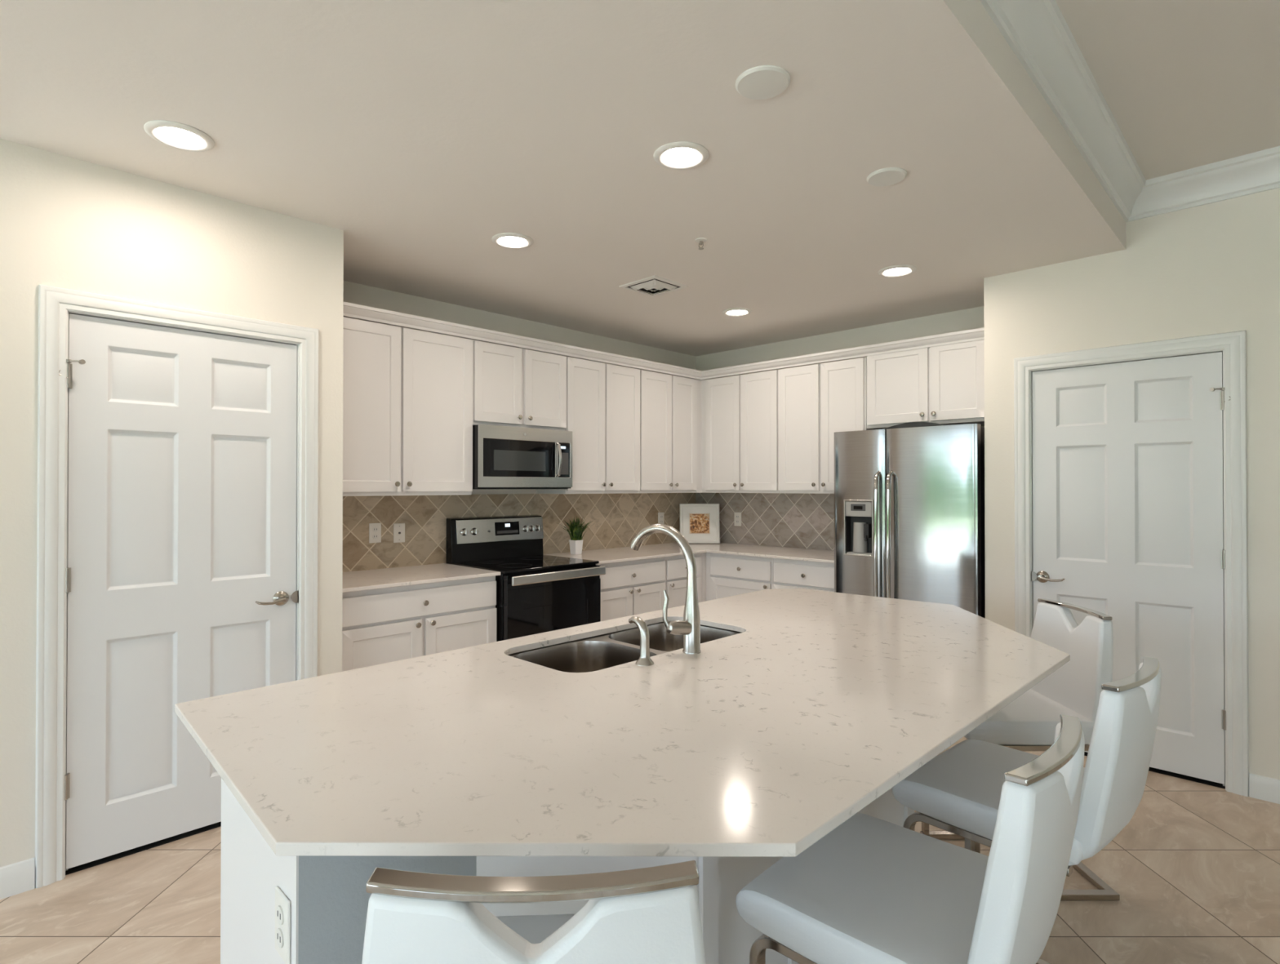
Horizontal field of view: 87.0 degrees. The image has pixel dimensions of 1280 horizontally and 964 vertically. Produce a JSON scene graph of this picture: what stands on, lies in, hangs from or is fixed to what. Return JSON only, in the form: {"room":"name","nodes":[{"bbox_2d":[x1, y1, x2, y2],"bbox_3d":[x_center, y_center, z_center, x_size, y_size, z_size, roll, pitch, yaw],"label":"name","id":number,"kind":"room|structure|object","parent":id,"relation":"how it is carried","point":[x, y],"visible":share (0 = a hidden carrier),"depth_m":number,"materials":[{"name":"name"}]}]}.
{"room":"kitchen","nodes":[
{"label":"kitchen","id":0,"kind":"room"},
{"bbox_2d":[0,138,343,875],"bbox_3d":[-2.024,0.126,2.935,0.620,2.605,1.193,0,-1,44],"label":"wall","id":1,"kind":"structure","parent":0,"point":[66,222],"depth_m":2.53,"materials":[{"name":"white paint"}]},
{"bbox_2d":[35,284,318,888],"bbox_3d":[-1.823,0.366,2.748,0.166,2.122,0.950,0,-1,44],"label":"door","id":2,"kind":"structure","parent":1,"relation":"in","point":[177,515],"depth_m":2.65,"materials":[{"name":"white paint"}]},
{"bbox_2d":[342,280,695,494],"bbox_3d":[-0.715,0.140,5.025,0.120,2.605,3.627,0,-1,44],"label":"wall","id":3,"kind":"structure","parent":0,"point":[353,293],"depth_m":4.69,"materials":[{"name":"white paint"}]},
{"bbox_2d":[342,317,472,496],"bbox_3d":[-1.452,-0.399,3.917,0.376,0.953,0.911,0,-1,44],"label":"upper cabinet","id":4,"kind":"object","parent":3,"relation":"attached to","point":[407,393],"visible":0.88,"depth_m":3.82,"materials":[{"name":"white paint"}]},
{"bbox_2d":[342,302,984,380],"bbox_3d":[0.244,-0.909,3.781,2.341,0.063,3.175,0,-1,44],"label":"crown molding","id":5,"kind":"structure","parent":4,"relation":"attached to","point":[351,310],"depth_m":4.49,"materials":[{"name":"white paint"}]},
{"bbox_2d":[342,493,695,572],"bbox_3d":[-0.714,0.307,4.932,0.008,0.442,3.495,0,-1,44],"label":"backsplash","id":6,"kind":"structure","parent":3,"relation":"attached to","point":[616,519],"depth_m":4.57,"materials":[{"name":"beige tile"}]},
{"bbox_2d":[368,523,381,542],"bbox_3d":[-1.582,0.305,4.032,0.010,0.118,0.074,0,-1,44],"label":"wall outlet","id":7,"kind":"object","parent":6,"relation":"attached to","point":[375,529],"visible":1,"depth_m":4.03,"materials":[{"name":"white plastic"}]},
{"bbox_2d":[372,533,377,539],"bbox_3d":[-1.580,0.326,4.030,0.003,0.033,0.033,0,-1,44],"label":"socket","id":8,"kind":"object","parent":7,"relation":"attached to","point":[375,536],"depth_m":4.03,"materials":[{"name":"grey plastic"}]},
{"bbox_2d":[373,526,377,532],"bbox_3d":[-1.580,0.284,4.030,0.003,0.033,0.033,0,-1,44],"label":"socket","id":9,"kind":"object","parent":7,"relation":"attached to","point":[375,528],"depth_m":4.03,"materials":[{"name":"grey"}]},
{"bbox_2d":[393,523,404,542],"bbox_3d":[-1.475,0.312,4.139,0.012,0.118,0.074,0,-1,44],"label":"wall plate","id":10,"kind":"object","parent":6,"relation":"attached to","point":[398,528],"visible":1,"depth_m":4.14,"materials":[{"name":"white plastic"}]},
{"bbox_2d":[657,512,663,524],"bbox_3d":[0.183,0.322,5.836,0.010,0.118,0.074,0,-1,44],"label":"wall outlet","id":11,"kind":"object","parent":6,"relation":"attached to","point":[660,515],"visible":0.84,"depth_m":5.83,"materials":[{"name":"white plastic"}]},
{"bbox_2d":[472,340,566,431],"bbox_3d":[-0.875,-0.611,4.509,0.376,0.520,0.735,0,-1,44],"label":"upper cabinet","id":12,"kind":"object","parent":3,"relation":"attached to","point":[513,387],"visible":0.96,"depth_m":4.37,"materials":[{"name":"white paint"}]},
{"bbox_2d":[472,424,572,488],"bbox_3d":[-0.846,-0.150,4.474,0.441,0.394,0.733,0,-1,44],"label":"microwave","id":13,"kind":"object","parent":12,"relation":"attached to","point":[504,457],"visible":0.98,"depth_m":4.31,"materials":[{"name":"silver metal"}]},
{"bbox_2d":[536,356,639,493],"bbox_3d":[-0.363,-0.391,5.031,0.376,0.953,0.726,0,-1,44],"label":"upper cabinet","id":14,"kind":"object","parent":3,"relation":"attached to","point":[603,399],"visible":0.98,"depth_m":4.90,"materials":[{"name":"white paint"}]},
{"bbox_2d":[638,369,696,493],"bbox_3d":[0.133,-0.387,5.537,0.376,0.953,0.686,0,-1,44],"label":"upper cabinet","id":15,"kind":"object","parent":3,"relation":"attached to","point":[668,402],"visible":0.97,"depth_m":5.40,"materials":[{"name":"white paint"}]},
{"bbox_2d":[696,379,706,493],"bbox_3d":[0.512,-0.385,5.920,0.383,0.953,0.393,0,-1,44],"label":"upper cabinet","id":16,"kind":"object","parent":3,"relation":"attached to","point":[700,384],"visible":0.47,"depth_m":5.71,"materials":[{"name":"white paint"}]},
{"bbox_2d":[0,0,1126,356],"bbox_3d":[-2.983,-1.391,3.329,7.663,0.456,9.240,0,-1,44],"label":"ceiling","id":17,"kind":"structure","parent":0,"point":[424,132],"depth_m":2.34,"materials":[{"name":"beige paint"}]},
{"bbox_2d":[143,120,214,151],"bbox_3d":[-1.569,-1.176,2.304,0.200,0.010,0.200,0,-1,44],"label":"recessed light","id":18,"kind":"object","parent":17,"relation":"in","point":[175,135],"visible":1,"depth_m":2.30,"materials":[{"name":"white plastic"}]},
{"bbox_2d":[491,232,533,248],"bbox_3d":[-0.619,-1.169,3.281,0.200,0.010,0.200,0,-1,44],"label":"recessed light","id":19,"kind":"object","parent":17,"relation":"in","point":[506,240],"visible":1,"depth_m":3.27,"materials":[{"name":"white plastic"}]},
{"bbox_2d":[618,275,688,297],"bbox_3d":[0.082,-1.159,4.029,0.294,0.022,0.294,0,-1,44],"label":"ceiling vent","id":20,"kind":"object","parent":17,"relation":"in","point":[653,286],"visible":1,"depth_m":4.00,"materials":[{"name":"white plastic"}]},
{"bbox_2d":[653,141,708,169],"bbox_3d":[0.149,-1.175,2.440,0.200,0.010,0.200,0,-1,44],"label":"recessed light","id":21,"kind":"object","parent":17,"relation":"in","point":[680,155],"visible":1,"depth_m":2.43,"materials":[{"name":"white plastic"}]},
{"bbox_2d":[694,237,706,249],"bbox_3d":[0.297,-1.153,3.275,0.060,0.044,0.060,0,-1,44],"label":"sprinkler","id":22,"kind":"object","parent":17,"relation":"attached to","point":[700,240],"visible":1,"depth_m":3.27,"materials":[{"name":"white plastic"}]},
{"bbox_2d":[722,307,751,316],"bbox_3d":[0.664,-1.160,4.619,0.200,0.010,0.200,0,-1,44],"label":"recessed light","id":23,"kind":"object","parent":17,"relation":"in","point":[735,312],"visible":1,"depth_m":4.62,"materials":[{"name":"white plastic"}]},
{"bbox_2d":[877,264,916,277],"bbox_3d":[1.424,-1.166,3.740,0.200,0.010,0.200,0,-1,44],"label":"recessed light","id":24,"kind":"object","parent":17,"relation":"in","point":[900,270],"visible":1,"depth_m":3.73,"materials":[{"name":"white plastic"}]},
{"bbox_2d":[0,736,1279,963],"bbox_3d":[-1.204,1.469,1.569,12.640,0.100,9.240,0,-1,44],"label":"floor","id":25,"kind":"structure","parent":0,"point":[1194,871],"depth_m":2.30,"materials":[{"name":"tile"}]},
{"bbox_2d":[342,575,496,671],"bbox_3d":[-1.355,0.988,3.805,0.654,0.893,0.899,0,-1,44],"label":"base cabinet","id":26,"kind":"object","parent":25,"relation":"on","point":[380,626],"visible":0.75,"depth_m":3.56,"materials":[{"name":"white paint"}]},
{"bbox_2d":[342,563,500,592],"bbox_3d":[-1.371,0.530,3.798,0.650,0.019,0.953,0,-1,44],"label":"countertop","id":27,"kind":"structure","parent":26,"relation":"on","point":[366,580],"depth_m":3.76,"materials":[{"name":"stone"}]},
{"bbox_2d":[446,515,605,641],"bbox_3d":[-0.737,0.826,4.360,0.732,1.184,0.733,0,-1,44],"label":"range cooker","id":28,"kind":"object","parent":25,"relation":"on","point":[537,593],"visible":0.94,"depth_m":4.27,"materials":[{"name":"black metal"}]},
{"bbox_2d":[450,554,599,573],"bbox_3d":[-0.741,0.524,4.366,0.610,0.017,0.733,0,-1,44],"label":"cooktop","id":29,"kind":"object","parent":28,"relation":"in","point":[504,563],"depth_m":4.31,"materials":[{"name":"black glass"}]},
{"bbox_2d":[480,556,605,641],"bbox_3d":[-0.736,0.967,4.360,0.732,0.902,0.731,0,-1,44],"label":"oven","id":30,"kind":"object","parent":28,"relation":"in","point":[535,595],"depth_m":4.11,"materials":[{"name":"black glass"}]},
{"bbox_2d":[361,860,706,963],"bbox_3d":[-0.131,0.934,1.014,0.463,0.959,0.547,0,0,-2],"label":"counter stool","id":31,"kind":"object","parent":25,"relation":"on","point":[650,915],"visible":1,"depth_m":0.76,"materials":[{"name":"white leather"}]},
{"bbox_2d":[220,777,914,963],"bbox_3d":[0.141,0.976,2.135,0.936,0.893,2.394,0,-1,44],"label":"kitchen island","id":32,"kind":"object","parent":25,"relation":"on","point":[328,896],"visible":0.02,"depth_m":1.46,"materials":[{"name":"white paint"}]},
{"bbox_2d":[275,885,290,963],"bbox_3d":[-0.664,0.823,1.251,0.072,0.118,0.010,0,-1,44],"label":"wall outlet","id":33,"kind":"object","parent":32,"relation":"attached to","point":[282,904],"visible":1,"depth_m":1.24,"materials":[{"name":"white plastic"}]},
{"bbox_2d":[275,905,284,924],"bbox_3d":[-0.666,0.801,1.249,0.033,0.033,0.003,0,-1,44],"label":"socket","id":34,"kind":"object","parent":33,"relation":"attached to","point":[279,908],"depth_m":1.25,"materials":[{"name":"grey plastic"}]},
{"bbox_2d":[275,928,284,948],"bbox_3d":[-0.666,0.844,1.249,0.033,0.033,0.003,0,-1,44],"label":"socket","id":35,"kind":"object","parent":33,"relation":"attached to","point":[279,931],"depth_m":1.25,"materials":[{"name":"grey plastic"}]},
{"bbox_2d":[174,588,1070,857],"bbox_3d":[0.306,0.517,1.974,1.353,0.019,2.619,0,-1,44],"label":"island countertop","id":36,"kind":"structure","parent":32,"relation":"on","point":[764,740],"depth_m":1.35,"materials":[{"name":"stone"}]},
{"bbox_2d":[507,621,741,672],"bbox_3d":[-0.020,0.636,2.182,0.420,0.210,0.845,0,-1,44],"label":"sink","id":37,"kind":"object","parent":36,"relation":"in","point":[595,653],"visible":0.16,"depth_m":2.25,"materials":[{"name":"silver metal"}]},
{"bbox_2d":[628,616,653,666],"bbox_3d":[0.001,0.444,1.897,0.087,0.127,0.052,0,-1,44],"label":"soap dispenser","id":38,"kind":"object","parent":36,"relation":"on","point":[644,660],"visible":1,"depth_m":1.88,"materials":[{"name":"silver metal"}]},
{"bbox_2d":[630,524,701,654],"bbox_3d":[0.051,0.319,2.073,0.282,0.378,0.120,0,-1,44],"label":"kitchen faucet","id":39,"kind":"object","parent":36,"relation":"on","point":[690,627],"visible":1,"depth_m":2.00,"materials":[{"name":"silver metal"}]},
{"bbox_2d":[682,577,701,654],"bbox_3d":[0.155,0.397,2.017,0.055,0.222,0.055,0,-1,44],"label":"faucet","id":40,"kind":"object","parent":39,"relation":"attached to","point":[691,618],"depth_m":2.00,"materials":[{"name":"silver metal"}]},
{"bbox_2d":[595,556,666,621],"bbox_3d":[-0.261,0.995,4.923,0.654,0.893,0.699,0,-1,44],"label":"base cabinet","id":41,"kind":"object","parent":25,"relation":"on","point":[628,588],"visible":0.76,"depth_m":4.71,"materials":[{"name":"white paint"}]},
{"bbox_2d":[543,542,834,564],"bbox_3d":[0.508,0.537,4.933,1.748,0.019,1.801,0,-1,44],"label":"countertop","id":42,"kind":"structure","parent":41,"relation":"on","point":[604,556],"depth_m":5.09,"materials":[{"name":"stone"}]},
{"bbox_2d":[557,515,591,554],"bbox_3d":[-0.459,0.387,4.957,0.260,0.283,0.255,0,0,27],"label":"potted plant","id":43,"kind":"object","parent":42,"relation":"on","point":[575,542],"visible":1,"depth_m":4.92,"materials":[{"name":"green plant"}]},
{"bbox_2d":[679,503,719,543],"bbox_3d":[0.516,0.360,5.844,0.344,0.345,0.067,0,0,-1],"label":"picture frame","id":44,"kind":"object","parent":42,"relation":"on","point":[700,523],"visible":0.88,"depth_m":5.84,"materials":[{"name":"white paint"}]},
{"bbox_2d":[689,514,709,533],"bbox_3d":[0.516,0.360,5.851,0.164,0.163,0.019,0,0,-1],"label":"picture","id":45,"kind":"object","parent":44,"relation":"attached to","point":[699,523],"depth_m":5.85},
{"bbox_2d":[664,552,702,608],"bbox_3d":[0.137,0.998,5.329,0.654,0.893,0.434,0,-1,44],"label":"base cabinet","id":46,"kind":"object","parent":25,"relation":"on","point":[675,580],"visible":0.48,"depth_m":5.07,"materials":[{"name":"white paint"}]},
{"bbox_2d":[702,552,711,601],"bbox_3d":[0.516,0.951,5.723,0.652,0.793,0.656,0,-1,44],"label":"base cabinet","id":47,"kind":"object","parent":25,"relation":"on","point":[706,575],"visible":0.02,"depth_m":5.31,"materials":[{"name":"white paint"}]},
{"bbox_2d":[710,552,773,599],"bbox_3d":[0.954,0.998,5.292,0.572,0.893,0.654,0,-1,44],"label":"base cabinet","id":48,"kind":"object","parent":25,"relation":"on","point":[731,575],"visible":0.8,"depth_m":5.09,"materials":[{"name":"white paint"}]},
{"bbox_2d":[773,558,834,591],"bbox_3d":[1.343,0.995,4.912,0.512,0.893,0.654,0,-1,44],"label":"base cabinet","id":49,"kind":"object","parent":25,"relation":"on","point":[787,573],"visible":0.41,"depth_m":4.70,"materials":[{"name":"white paint"}]},
{"bbox_2d":[834,422,985,617],"bbox_3d":[1.809,0.537,4.366,0.892,1.802,0.736,0,-1,44],"label":"refrigerator","id":50,"kind":"object","parent":25,"relation":"on","point":[909,497],"visible":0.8,"depth_m":4.10,"materials":[{"name":"silver metal"}]},
{"bbox_2d":[885,423,985,617],"bbox_3d":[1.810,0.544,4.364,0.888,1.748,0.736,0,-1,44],"label":"door","id":51,"kind":"structure","parent":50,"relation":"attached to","point":[935,473],"depth_m":4.00,"materials":[{"name":"silver metal"}]},
{"bbox_2d":[735,714,1084,963],"bbox_3d":[0.544,0.937,1.338,0.547,0.959,0.463,0,-1,43],"label":"counter stool","id":52,"kind":"object","parent":25,"relation":"on","point":[872,890],"visible":0.98,"depth_m":1.22,"materials":[{"name":"white leather"}]},
{"bbox_2d":[920,598,1119,900],"bbox_3d":[1.380,0.945,2.510,0.547,0.959,0.463,0,0,0],"label":"counter stool","id":53,"kind":"object","parent":25,"relation":"on","point":[1028,722],"visible":0.5,"depth_m":2.37,"materials":[{"name":"white leather"}]},
{"bbox_2d":[892,656,1161,963],"bbox_3d":[1.045,0.940,1.813,0.463,0.959,0.547,0,-1,-42],"label":"counter stool","id":54,"kind":"object","parent":25,"relation":"on","point":[958,791],"visible":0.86,"depth_m":1.64,"materials":[{"name":"white leather"}]},
{"bbox_2d":[695,306,984,427],"bbox_3d":[1.553,0.142,5.260,2.793,2.605,0.120,0,-1,44],"label":"wall","id":55,"kind":"structure","parent":0,"point":[969,318],"depth_m":5.13,"materials":[{"name":"white paint"}]},
{"bbox_2d":[705,369,779,493],"bbox_3d":[0.910,-0.387,5.542,0.715,0.953,0.376,0,-1,44],"label":"upper cabinet","id":56,"kind":"object","parent":55,"relation":"attached to","point":[742,411],"visible":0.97,"depth_m":5.41,"materials":[{"name":"white paint"}]},
{"bbox_2d":[695,493,834,551],"bbox_3d":[1.149,0.311,5.563,1.789,0.442,0.008,0,-1,44],"label":"backsplash","id":57,"kind":"structure","parent":55,"relation":"attached to","point":[790,520],"depth_m":5.58,"materials":[{"name":"beige tile"}]},
{"bbox_2d":[733,512,741,526],"bbox_3d":[0.846,0.322,5.847,0.074,0.118,0.010,0,-1,44],"label":"wall outlet","id":58,"kind":"object","parent":57,"relation":"attached to","point":[737,516],"visible":1,"depth_m":5.84,"materials":[{"name":"white plastic"}]},
{"bbox_2d":[778,357,874,493],"bbox_3d":[1.420,-0.391,5.044,0.706,0.953,0.376,0,-1,44],"label":"upper cabinet","id":59,"kind":"object","parent":55,"relation":"attached to","point":[816,402],"visible":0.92,"depth_m":4.95,"materials":[{"name":"white paint"}]},
{"bbox_2d":[866,339,984,429],"bbox_3d":[1.956,-0.637,4.521,0.790,0.528,0.376,0,-1,44],"label":"upper cabinet","id":60,"kind":"object","parent":55,"relation":"attached to","point":[942,384],"visible":0.91,"depth_m":4.39,"materials":[{"name":"white paint"}]},
{"bbox_2d":[983,187,1279,788],"bbox_3d":[4.125,-0.078,2.113,5.527,3.000,0.500,0,-1,44],"label":"wall","id":61,"kind":"structure","parent":0,"point":[1211,268],"depth_m":3.25,"materials":[{"name":"white paint"}]},
{"bbox_2d":[979,0,1146,222],"bbox_3d":[-0.435,-1.408,0.388,0.094,0.153,8.358,0,-1,44],"label":"crown molding","id":62,"kind":"structure","parent":61,"relation":"attached to","point":[1037,32],"depth_m":2.38,"materials":[{"name":"white paint"}]},
{"bbox_2d":[1013,330,1248,796],"bbox_3d":[2.456,0.371,3.444,0.962,2.122,0.166,0,-1,44],"label":"door","id":63,"kind":"structure","parent":61,"relation":"in","point":[1131,460],"depth_m":3.33,"materials":[{"name":"white paint"}]},
{"bbox_2d":[1127,146,1279,222],"bbox_3d":[4.157,-1.399,1.676,4.857,0.153,0.094,0,-1,44],"label":"crown molding","id":64,"kind":"structure","parent":61,"relation":"attached to","point":[1259,171],"depth_m":3.14,"materials":[{"name":"white paint"}]},
{"bbox_2d":[1248,773,1279,804],"bbox_3d":[4.345,1.367,1.528,4.407,0.104,0.014,0,-1,44],"label":"baseboard","id":65,"kind":"structure","parent":61,"relation":"attached to","point":[1260,787],"depth_m":3.03,"materials":[{"name":"white paint"}]},
{"bbox_2d":[1055,0,1279,180],"bbox_3d":[1.313,-1.574,-1.315,4.977,0.155,8.608,0,-1,44],"label":"ceiling","id":66,"kind":"structure","parent":0,"point":[1186,84],"depth_m":2.42,"materials":[{"name":"beige paint"}]},
{"bbox_3d":[-3.999,0.134,4.116,4.856,2.605,0.120,0,-1,44],"label":"wall","id":67,"kind":"structure","parent":0,"visible":0},
{"bbox_2d":[0,857,35,899],"bbox_3d":[-3.953,1.384,4.059,4.990,0.104,0.142,0,-1,44],"label":"baseboard","id":68,"kind":"structure","parent":67,"relation":"attached to","point":[18,877],"depth_m":2.33,"materials":[{"name":"white paint"}]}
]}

